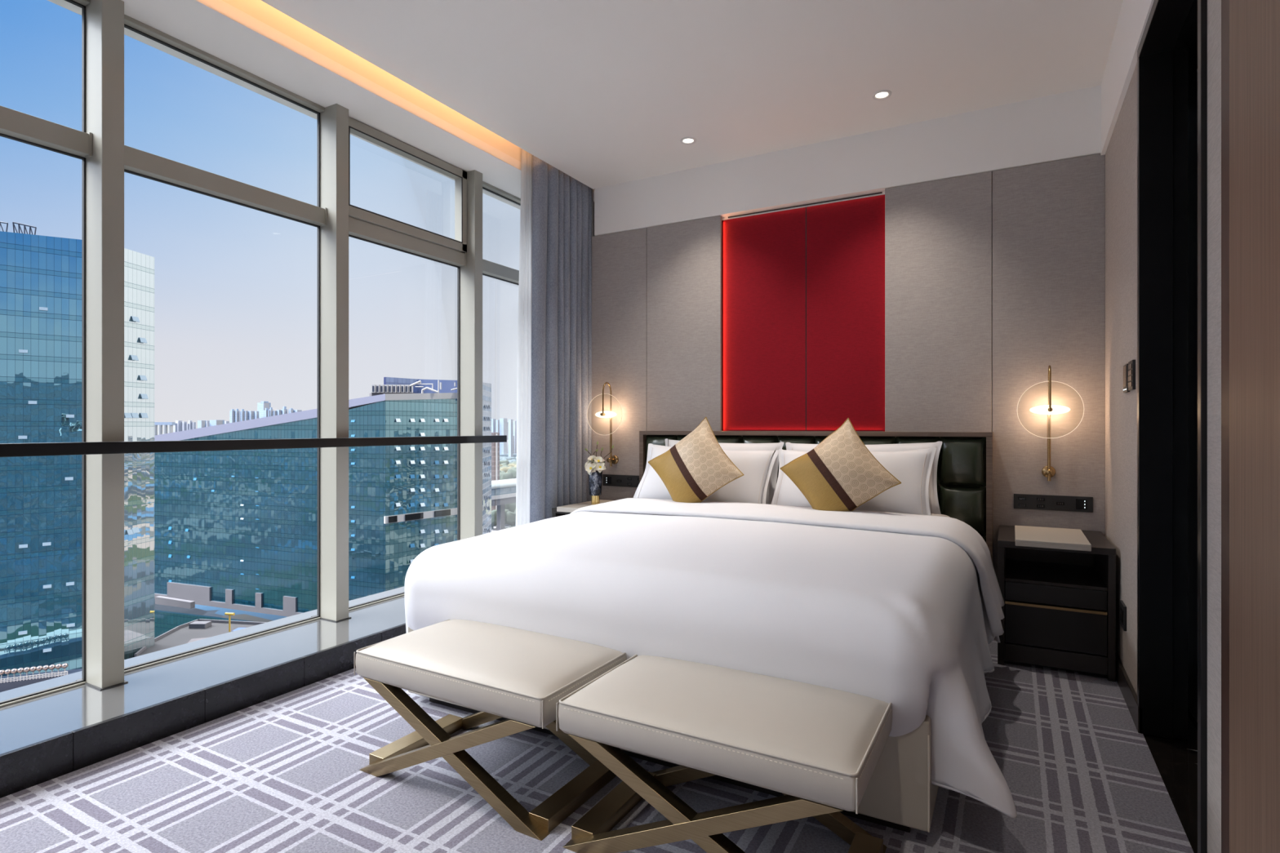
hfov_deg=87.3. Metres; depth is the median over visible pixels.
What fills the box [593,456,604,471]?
flower
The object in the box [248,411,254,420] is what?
building
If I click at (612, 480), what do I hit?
socket plate
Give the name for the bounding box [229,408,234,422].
building
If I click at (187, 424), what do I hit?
building
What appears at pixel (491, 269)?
window
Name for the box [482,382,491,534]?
tower
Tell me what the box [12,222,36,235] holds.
roof truss
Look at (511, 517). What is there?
tree
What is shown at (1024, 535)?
mat
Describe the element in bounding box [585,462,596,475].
flower
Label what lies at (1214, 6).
trim
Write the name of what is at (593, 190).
wall
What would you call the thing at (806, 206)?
trim
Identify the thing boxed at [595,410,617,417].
diffuser
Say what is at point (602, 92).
ceiling
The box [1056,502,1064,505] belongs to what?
socket
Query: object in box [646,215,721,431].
wall panel
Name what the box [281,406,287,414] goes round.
building
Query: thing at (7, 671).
ornament ball
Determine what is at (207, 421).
building
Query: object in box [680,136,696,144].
recessed light
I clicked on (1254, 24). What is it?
wall panel
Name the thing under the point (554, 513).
nightstand
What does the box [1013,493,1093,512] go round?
socket plate
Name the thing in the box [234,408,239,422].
building
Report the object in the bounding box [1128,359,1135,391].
light switch
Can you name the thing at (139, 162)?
window
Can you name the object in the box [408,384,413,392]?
air conditioning unit
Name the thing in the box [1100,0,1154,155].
trim
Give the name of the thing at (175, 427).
building
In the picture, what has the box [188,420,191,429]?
building
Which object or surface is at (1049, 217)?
wall panel
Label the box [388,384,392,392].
air conditioning unit
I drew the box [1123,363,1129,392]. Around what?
light switch
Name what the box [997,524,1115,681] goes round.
nightstand
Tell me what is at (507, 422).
building
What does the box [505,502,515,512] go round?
tree
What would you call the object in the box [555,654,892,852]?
upholstered bench
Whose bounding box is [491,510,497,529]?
tree
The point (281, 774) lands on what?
floor
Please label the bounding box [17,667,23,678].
ornament ball
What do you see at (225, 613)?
yellow hoist
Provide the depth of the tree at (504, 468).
757.18 m
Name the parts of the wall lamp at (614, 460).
curved arm, wall plate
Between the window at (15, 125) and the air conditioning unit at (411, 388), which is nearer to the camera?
the window at (15, 125)
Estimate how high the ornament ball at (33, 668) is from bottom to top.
1.500 m
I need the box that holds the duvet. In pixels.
[404,497,1017,818]
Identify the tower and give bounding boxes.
[0,231,154,676]
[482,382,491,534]
[491,432,499,511]
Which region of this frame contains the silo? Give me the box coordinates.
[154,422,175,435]
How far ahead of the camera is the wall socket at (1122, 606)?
2.76 m
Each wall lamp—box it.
[586,382,622,466]
[1017,364,1084,480]
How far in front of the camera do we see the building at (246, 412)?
951.11 m
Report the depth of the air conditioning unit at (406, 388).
175.19 m
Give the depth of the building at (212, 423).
1405.64 m
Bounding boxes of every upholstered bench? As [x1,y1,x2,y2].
[354,619,626,840]
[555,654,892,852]
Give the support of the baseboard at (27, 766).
attached to the window sill
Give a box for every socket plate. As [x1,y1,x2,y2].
[602,474,639,487]
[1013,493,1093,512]
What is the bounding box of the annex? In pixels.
[154,595,255,638]
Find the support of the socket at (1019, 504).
attached to the socket plate at (1025, 501)
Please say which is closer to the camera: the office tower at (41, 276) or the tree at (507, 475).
the office tower at (41, 276)
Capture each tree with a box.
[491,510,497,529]
[499,466,511,472]
[500,472,513,479]
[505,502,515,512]
[505,509,509,524]
[506,468,516,478]
[506,511,515,526]
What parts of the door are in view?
sliding panel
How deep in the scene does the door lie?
2.37 m
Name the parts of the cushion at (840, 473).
gold panel, patterned panel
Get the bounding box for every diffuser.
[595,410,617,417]
[1029,404,1070,414]
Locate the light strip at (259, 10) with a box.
[222,0,521,161]
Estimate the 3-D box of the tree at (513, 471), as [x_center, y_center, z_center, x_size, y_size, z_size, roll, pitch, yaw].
[-135.088,52.779,723.000,18.592,16.643,18.799,0,0,-13]
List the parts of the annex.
white sill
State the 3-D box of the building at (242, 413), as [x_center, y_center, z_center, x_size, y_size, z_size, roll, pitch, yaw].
[-564.399,17.837,952.978,6.644,86.526,3.951,0,0,29]
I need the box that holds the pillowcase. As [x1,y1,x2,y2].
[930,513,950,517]
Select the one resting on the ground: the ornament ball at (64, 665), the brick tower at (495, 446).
the brick tower at (495, 446)
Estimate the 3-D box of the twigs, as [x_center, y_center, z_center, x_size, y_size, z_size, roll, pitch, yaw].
[-0.277,0.242,4.447,0.226,0.299,0.047,0,0,29]
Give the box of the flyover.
[499,453,516,457]
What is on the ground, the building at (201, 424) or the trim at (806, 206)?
the building at (201, 424)
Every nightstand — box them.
[551,507,570,517]
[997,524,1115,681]
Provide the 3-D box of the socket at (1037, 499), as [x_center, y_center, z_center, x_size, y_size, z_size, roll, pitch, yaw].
[2.090,0.377,3.501,0.036,0.016,0.002,0,0,29]
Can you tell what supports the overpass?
on the ground
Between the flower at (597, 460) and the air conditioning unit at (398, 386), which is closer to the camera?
the flower at (597, 460)
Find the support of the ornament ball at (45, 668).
on the terrace
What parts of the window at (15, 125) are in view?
safety rail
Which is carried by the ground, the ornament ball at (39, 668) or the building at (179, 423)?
the building at (179, 423)
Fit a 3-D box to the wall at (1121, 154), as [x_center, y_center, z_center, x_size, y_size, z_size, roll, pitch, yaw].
[2.125,-0.135,2.905,0.080,2.470,1.118,0,0,29]
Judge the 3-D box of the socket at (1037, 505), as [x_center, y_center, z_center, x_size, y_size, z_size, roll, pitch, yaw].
[2.090,0.412,3.501,0.036,0.016,0.002,0,0,29]
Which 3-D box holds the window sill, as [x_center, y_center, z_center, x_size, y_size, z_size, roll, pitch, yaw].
[-2.223,1.095,2.104,0.674,0.210,6.730,0,0,29]
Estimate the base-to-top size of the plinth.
2.487 m
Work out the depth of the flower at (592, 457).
4.45 m
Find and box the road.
[491,526,509,532]
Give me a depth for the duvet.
2.18 m
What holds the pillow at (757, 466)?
on the bed
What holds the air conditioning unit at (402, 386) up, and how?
on the office block
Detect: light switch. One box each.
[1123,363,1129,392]
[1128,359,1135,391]
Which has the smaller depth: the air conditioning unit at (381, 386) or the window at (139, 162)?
the window at (139, 162)
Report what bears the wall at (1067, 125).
attached to the wall at (593, 190)
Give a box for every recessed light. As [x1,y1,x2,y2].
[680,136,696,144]
[871,89,891,99]
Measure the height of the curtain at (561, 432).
2.910 m
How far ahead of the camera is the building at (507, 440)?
1270.82 m
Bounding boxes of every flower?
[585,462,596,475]
[586,455,597,463]
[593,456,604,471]
[595,462,606,472]
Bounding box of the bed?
[408,431,993,832]
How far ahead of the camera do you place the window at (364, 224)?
3.54 m
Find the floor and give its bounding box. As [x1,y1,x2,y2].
[0,640,1197,852]
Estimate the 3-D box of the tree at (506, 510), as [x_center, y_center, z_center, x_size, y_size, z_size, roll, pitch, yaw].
[-83.091,55.316,403.945,11.630,11.568,11.760,0,0,-10]
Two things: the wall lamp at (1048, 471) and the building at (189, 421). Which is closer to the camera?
the wall lamp at (1048, 471)
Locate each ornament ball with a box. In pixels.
[0,669,4,679]
[4,668,11,679]
[10,668,17,677]
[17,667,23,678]
[22,666,30,677]
[29,666,36,676]
[35,665,42,674]
[42,664,48,675]
[48,664,55,674]
[54,663,62,672]
[61,662,68,672]
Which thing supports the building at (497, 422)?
on the ground
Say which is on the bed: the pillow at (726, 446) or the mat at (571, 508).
the pillow at (726, 446)
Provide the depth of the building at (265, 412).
950.87 m
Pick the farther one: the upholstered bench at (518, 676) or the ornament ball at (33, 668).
the ornament ball at (33, 668)
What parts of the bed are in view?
headboard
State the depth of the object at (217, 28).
3.15 m
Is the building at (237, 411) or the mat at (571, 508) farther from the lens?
the building at (237, 411)
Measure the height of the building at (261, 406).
98.853 m
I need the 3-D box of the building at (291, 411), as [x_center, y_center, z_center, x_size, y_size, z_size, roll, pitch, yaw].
[-495.407,17.259,953.316,7.388,87.682,4.561,0,0,29]
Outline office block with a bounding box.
[154,392,457,617]
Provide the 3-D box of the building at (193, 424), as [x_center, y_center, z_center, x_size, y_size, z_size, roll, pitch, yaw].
[-1000.029,25.076,1504.155,9.285,72.049,5.313,0,0,29]
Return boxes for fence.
[0,671,67,683]
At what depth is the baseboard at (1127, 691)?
2.62 m
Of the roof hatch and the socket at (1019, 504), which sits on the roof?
the roof hatch
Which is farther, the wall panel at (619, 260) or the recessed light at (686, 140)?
the wall panel at (619, 260)
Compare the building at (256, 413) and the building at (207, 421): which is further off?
the building at (207, 421)
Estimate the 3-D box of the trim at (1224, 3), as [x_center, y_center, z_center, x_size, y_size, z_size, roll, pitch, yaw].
[1.325,-0.310,1.459,0.080,2.820,0.066,0,0,29]
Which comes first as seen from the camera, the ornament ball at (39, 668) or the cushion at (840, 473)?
the cushion at (840, 473)
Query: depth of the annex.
178.05 m
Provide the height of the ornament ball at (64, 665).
1.500 m
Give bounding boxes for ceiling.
[261,0,1123,189]
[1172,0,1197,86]
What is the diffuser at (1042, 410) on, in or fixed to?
attached to the wall lamp at (1048, 471)
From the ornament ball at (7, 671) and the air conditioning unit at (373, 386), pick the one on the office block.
the air conditioning unit at (373, 386)
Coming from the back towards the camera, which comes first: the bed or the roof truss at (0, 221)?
the roof truss at (0, 221)
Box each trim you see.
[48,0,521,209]
[805,206,806,431]
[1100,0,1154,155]
[1207,0,1221,852]
[1221,0,1229,852]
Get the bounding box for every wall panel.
[591,227,646,500]
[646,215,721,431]
[721,207,805,431]
[806,194,884,431]
[884,171,991,431]
[992,153,1105,579]
[1229,0,1279,852]
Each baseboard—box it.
[0,622,406,798]
[1115,651,1142,733]
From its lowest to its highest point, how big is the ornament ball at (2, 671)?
1.500 m
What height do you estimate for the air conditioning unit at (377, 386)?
2.050 m
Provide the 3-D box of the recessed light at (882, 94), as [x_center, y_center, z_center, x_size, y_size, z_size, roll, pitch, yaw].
[1.250,-1.717,3.468,0.096,0.006,0.096,0,0,29]
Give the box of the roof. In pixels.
[134,618,266,657]
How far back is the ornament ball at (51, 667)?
98.98 m
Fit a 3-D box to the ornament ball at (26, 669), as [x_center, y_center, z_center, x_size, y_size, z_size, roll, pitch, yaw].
[-89.616,35.819,98.080,0.800,1.500,0.800,0,0,29]
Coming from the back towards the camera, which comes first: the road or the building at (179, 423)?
the building at (179, 423)
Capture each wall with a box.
[591,173,992,431]
[594,84,1101,235]
[1105,62,1137,694]
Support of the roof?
on the ground
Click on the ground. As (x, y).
(200, 610)
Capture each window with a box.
[0,0,506,707]
[124,13,327,672]
[311,103,482,622]
[482,181,520,285]
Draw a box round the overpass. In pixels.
[491,478,515,530]
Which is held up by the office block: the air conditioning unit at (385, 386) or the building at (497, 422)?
the air conditioning unit at (385, 386)
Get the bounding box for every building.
[173,423,177,432]
[175,420,182,431]
[182,422,186,431]
[186,423,189,430]
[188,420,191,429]
[191,422,195,429]
[197,420,206,428]
[206,420,209,426]
[209,420,224,426]
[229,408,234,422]
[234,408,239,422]
[240,408,244,421]
[244,410,248,420]
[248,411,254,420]
[254,411,258,418]
[257,401,271,417]
[263,408,268,417]
[268,407,273,416]
[272,410,276,416]
[276,409,281,415]
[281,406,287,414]
[288,408,293,413]
[491,418,495,432]
[495,420,499,432]
[499,418,506,454]
[506,422,508,436]
[506,440,508,453]
[508,419,513,457]
[513,421,516,453]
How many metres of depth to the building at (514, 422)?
1300.64 m
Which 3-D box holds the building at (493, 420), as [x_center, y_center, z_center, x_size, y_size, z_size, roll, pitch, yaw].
[-252.356,23.555,1154.254,9.448,75.090,6.750,0,0,29]
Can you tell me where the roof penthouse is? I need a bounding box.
[383,377,457,393]
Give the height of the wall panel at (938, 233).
2.480 m
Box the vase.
[588,471,602,504]
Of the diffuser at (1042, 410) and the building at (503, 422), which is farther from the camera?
the building at (503, 422)
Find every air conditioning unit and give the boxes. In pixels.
[371,384,375,392]
[375,384,379,392]
[379,384,383,392]
[383,384,388,392]
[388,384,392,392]
[392,384,396,392]
[396,384,400,392]
[400,384,404,392]
[404,384,408,392]
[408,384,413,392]
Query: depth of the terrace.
97.71 m
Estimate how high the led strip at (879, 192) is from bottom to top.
0.006 m
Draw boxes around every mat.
[556,499,613,512]
[1014,525,1091,551]
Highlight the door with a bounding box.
[1137,0,1207,852]
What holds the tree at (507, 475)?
on the ground
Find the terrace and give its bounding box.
[0,668,81,692]
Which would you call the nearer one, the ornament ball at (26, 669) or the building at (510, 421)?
the ornament ball at (26, 669)
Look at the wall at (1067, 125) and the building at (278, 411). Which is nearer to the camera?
the wall at (1067, 125)
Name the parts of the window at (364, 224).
sash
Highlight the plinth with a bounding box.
[369,392,414,395]
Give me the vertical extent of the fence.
0.613 m
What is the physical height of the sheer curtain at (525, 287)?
2.920 m
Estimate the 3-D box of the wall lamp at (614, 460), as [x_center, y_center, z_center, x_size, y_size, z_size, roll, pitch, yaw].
[-0.222,-0.017,4.685,0.288,0.588,0.181,0,0,29]
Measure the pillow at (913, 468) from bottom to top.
0.395 m
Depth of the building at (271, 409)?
950.64 m
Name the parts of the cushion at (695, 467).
gold panel, patterned panel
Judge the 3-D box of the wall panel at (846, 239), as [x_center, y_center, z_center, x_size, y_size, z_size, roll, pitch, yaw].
[1.249,-0.581,4.034,0.498,1.562,0.012,0,0,29]
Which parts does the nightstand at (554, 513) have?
panel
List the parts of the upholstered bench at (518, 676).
foot rail, leg, leg, leg, seat, foot rail, leg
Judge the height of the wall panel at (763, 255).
1.562 m
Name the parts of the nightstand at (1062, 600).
panel, panel, drawer, drawer, brass pull, panel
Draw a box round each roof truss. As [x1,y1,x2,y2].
[0,221,8,231]
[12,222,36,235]
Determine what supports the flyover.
on the ground
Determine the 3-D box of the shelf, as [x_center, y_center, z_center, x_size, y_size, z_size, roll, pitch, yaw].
[1.988,0.708,3.243,0.394,0.015,0.520,0,0,29]
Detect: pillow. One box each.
[633,443,778,503]
[665,438,783,504]
[771,447,936,515]
[785,441,942,514]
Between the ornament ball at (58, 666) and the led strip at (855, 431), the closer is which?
the led strip at (855, 431)
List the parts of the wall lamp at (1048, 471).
wall plate, clamp knob, curved arm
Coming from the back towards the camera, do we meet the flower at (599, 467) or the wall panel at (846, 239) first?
the flower at (599, 467)
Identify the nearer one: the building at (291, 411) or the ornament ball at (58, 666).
the ornament ball at (58, 666)
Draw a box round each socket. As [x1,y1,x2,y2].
[1017,497,1026,500]
[1017,503,1026,506]
[1036,497,1044,501]
[1036,504,1044,507]
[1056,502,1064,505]
[1120,600,1126,631]
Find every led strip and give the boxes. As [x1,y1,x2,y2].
[728,191,882,217]
[855,431,882,431]
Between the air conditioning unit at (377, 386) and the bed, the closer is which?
the bed
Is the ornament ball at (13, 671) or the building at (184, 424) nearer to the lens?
the ornament ball at (13, 671)
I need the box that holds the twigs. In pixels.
[585,440,613,471]
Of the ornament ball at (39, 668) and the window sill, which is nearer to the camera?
the window sill
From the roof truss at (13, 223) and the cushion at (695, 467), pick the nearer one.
the cushion at (695, 467)
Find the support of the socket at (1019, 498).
attached to the socket plate at (1025, 501)
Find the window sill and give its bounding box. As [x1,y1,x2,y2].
[0,586,405,798]
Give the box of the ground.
[154,524,515,622]
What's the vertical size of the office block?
70.811 m
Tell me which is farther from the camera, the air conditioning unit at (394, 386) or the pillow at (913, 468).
the air conditioning unit at (394, 386)
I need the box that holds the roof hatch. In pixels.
[188,621,211,628]
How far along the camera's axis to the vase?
4.40 m
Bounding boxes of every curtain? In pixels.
[515,148,532,526]
[529,155,591,523]
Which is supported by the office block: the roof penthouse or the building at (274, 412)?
the roof penthouse
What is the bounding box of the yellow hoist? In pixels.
[224,612,235,631]
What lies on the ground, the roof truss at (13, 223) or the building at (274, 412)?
the building at (274, 412)
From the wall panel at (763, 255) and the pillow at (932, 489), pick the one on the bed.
the pillow at (932, 489)
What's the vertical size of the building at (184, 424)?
73.265 m
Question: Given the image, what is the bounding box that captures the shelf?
[1004,559,1107,591]
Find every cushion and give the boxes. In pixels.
[648,417,744,502]
[779,417,901,511]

